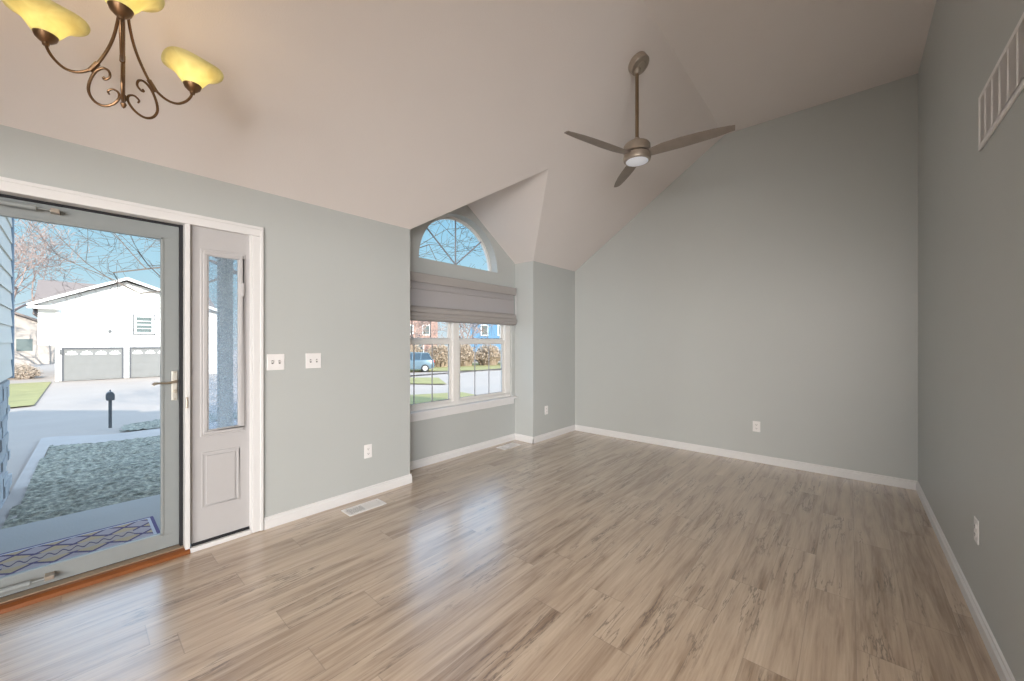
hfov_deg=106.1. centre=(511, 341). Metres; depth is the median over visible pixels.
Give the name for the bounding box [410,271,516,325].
roman shade
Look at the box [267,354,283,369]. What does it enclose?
light switch
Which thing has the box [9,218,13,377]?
trim
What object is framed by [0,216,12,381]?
wall
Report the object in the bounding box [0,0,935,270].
ceiling
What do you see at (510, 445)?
floor vent
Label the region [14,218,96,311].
tree
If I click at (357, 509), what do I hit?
floor vent
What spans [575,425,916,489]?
baseboard
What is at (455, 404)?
window
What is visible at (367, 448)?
wall outlet
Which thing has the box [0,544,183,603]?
trim
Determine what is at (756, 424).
wall outlet
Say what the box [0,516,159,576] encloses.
doormat
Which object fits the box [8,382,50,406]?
grass patch
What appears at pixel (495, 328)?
house
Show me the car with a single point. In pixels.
(423, 360)
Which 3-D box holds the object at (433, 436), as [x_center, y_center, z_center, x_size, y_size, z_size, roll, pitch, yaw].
[-0.644,-0.150,4.670,0.150,3.400,1.910,0,0,41]
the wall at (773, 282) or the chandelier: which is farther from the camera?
the wall at (773, 282)
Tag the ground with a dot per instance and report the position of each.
(77, 407)
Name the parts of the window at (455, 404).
sash, sash, sill, sash, sash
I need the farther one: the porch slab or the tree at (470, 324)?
the tree at (470, 324)
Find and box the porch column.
[217,257,232,427]
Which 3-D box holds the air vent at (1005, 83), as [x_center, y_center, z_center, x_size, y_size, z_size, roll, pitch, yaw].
[1.948,-1.027,1.522,0.010,0.254,0.785,0,0,41]
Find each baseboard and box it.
[264,425,574,529]
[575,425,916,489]
[916,481,1015,680]
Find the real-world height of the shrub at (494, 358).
2.877 m
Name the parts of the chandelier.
lamp shade, arm, arm, lamp shade, arm, lamp shade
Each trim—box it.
[0,176,263,532]
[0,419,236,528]
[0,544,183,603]
[0,548,189,614]
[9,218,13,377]
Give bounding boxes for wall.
[0,125,574,517]
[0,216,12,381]
[0,379,11,509]
[515,262,525,434]
[575,73,917,480]
[918,0,1023,680]
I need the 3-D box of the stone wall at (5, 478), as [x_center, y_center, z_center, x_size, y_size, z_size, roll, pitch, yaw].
[-4.509,1.200,3.260,4.451,1.494,0.050,0,0,41]
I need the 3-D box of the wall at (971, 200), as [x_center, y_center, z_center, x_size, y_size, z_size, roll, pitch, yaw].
[2.364,-0.497,1.897,0.120,4.095,4.170,0,0,41]
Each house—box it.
[14,312,54,364]
[26,277,216,381]
[410,321,437,351]
[470,324,500,351]
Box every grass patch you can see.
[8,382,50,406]
[410,362,500,371]
[410,377,445,383]
[410,392,473,403]
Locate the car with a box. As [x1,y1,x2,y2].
[410,352,434,371]
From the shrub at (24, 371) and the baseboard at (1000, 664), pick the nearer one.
the baseboard at (1000, 664)
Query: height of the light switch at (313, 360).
0.118 m
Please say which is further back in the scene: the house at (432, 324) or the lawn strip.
the house at (432, 324)
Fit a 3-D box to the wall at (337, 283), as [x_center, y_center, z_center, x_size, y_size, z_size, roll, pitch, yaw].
[-2.038,0.140,2.581,0.130,2.820,9.190,0,0,41]
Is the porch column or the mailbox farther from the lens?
the mailbox
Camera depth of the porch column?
4.00 m
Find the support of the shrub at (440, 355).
on the ground
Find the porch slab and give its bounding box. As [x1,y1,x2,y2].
[0,494,159,553]
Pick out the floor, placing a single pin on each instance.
(575, 555)
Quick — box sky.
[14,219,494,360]
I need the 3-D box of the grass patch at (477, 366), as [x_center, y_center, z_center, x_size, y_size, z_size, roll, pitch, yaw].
[-6.585,2.486,39.033,26.538,0.188,16.363,0,0,-1]
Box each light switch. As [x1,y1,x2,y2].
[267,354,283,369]
[306,353,320,368]
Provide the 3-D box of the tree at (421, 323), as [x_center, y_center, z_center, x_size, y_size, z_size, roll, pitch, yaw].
[-11.291,-1.419,46.301,6.360,8.146,6.954,0,0,9]
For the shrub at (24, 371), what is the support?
on the ground
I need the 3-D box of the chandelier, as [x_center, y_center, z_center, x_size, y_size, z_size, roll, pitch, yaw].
[-1.497,-1.351,1.514,0.606,0.847,0.652,0,0,41]
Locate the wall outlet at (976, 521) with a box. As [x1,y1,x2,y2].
[974,516,978,544]
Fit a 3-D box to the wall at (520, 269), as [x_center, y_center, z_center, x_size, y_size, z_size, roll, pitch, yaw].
[-0.572,-0.050,4.608,0.340,3.200,2.150,0,0,41]
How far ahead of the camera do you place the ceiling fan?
3.08 m
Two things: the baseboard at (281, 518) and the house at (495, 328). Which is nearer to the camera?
the baseboard at (281, 518)
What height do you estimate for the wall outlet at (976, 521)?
0.118 m
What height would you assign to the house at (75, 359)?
7.660 m
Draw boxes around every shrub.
[7,363,42,379]
[410,345,424,351]
[423,344,447,366]
[460,344,477,365]
[475,344,500,364]
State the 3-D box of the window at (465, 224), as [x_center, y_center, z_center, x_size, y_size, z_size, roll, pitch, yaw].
[-0.696,-1.212,4.697,0.037,0.600,1.231,0,0,41]
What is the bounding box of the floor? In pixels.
[0,430,1000,680]
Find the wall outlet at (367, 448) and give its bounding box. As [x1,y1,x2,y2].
[364,444,371,458]
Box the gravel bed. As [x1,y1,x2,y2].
[1,435,159,528]
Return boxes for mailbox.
[105,390,114,427]
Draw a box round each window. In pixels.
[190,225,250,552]
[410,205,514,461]
[410,321,517,421]
[427,216,490,270]
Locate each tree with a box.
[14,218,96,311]
[410,321,445,351]
[434,322,490,347]
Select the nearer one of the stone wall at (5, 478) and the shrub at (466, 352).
the stone wall at (5, 478)
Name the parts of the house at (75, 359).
garage frame, pane, garage frame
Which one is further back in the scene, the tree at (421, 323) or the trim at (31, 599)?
the tree at (421, 323)
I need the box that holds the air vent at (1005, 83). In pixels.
[978,12,1023,150]
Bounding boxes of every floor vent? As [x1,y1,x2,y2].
[341,498,386,515]
[496,443,519,449]
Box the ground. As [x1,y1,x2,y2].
[7,347,500,493]
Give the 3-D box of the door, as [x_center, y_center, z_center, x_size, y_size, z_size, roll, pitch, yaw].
[-2.432,0.282,2.137,0.164,2.075,0.959,0,0,41]
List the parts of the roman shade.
fabric panel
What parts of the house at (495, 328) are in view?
pane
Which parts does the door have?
handle, handle plate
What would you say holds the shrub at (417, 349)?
on the ground
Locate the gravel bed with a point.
(72, 478)
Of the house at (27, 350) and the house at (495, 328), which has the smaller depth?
the house at (27, 350)
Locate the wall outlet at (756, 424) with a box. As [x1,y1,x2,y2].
[753,421,759,431]
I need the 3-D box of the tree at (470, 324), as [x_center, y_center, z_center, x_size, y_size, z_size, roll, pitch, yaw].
[-5.304,-0.815,45.633,6.954,6.846,6.669,0,0,41]
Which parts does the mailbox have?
post, door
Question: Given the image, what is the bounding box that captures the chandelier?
[2,0,223,118]
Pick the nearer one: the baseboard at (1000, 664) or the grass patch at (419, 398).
the baseboard at (1000, 664)
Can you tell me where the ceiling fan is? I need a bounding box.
[564,51,734,186]
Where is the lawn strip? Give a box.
[119,412,236,431]
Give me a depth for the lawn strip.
10.55 m
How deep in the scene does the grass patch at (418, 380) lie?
23.71 m
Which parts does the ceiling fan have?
fan blade, fan blade, fan blade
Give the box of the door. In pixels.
[0,194,187,597]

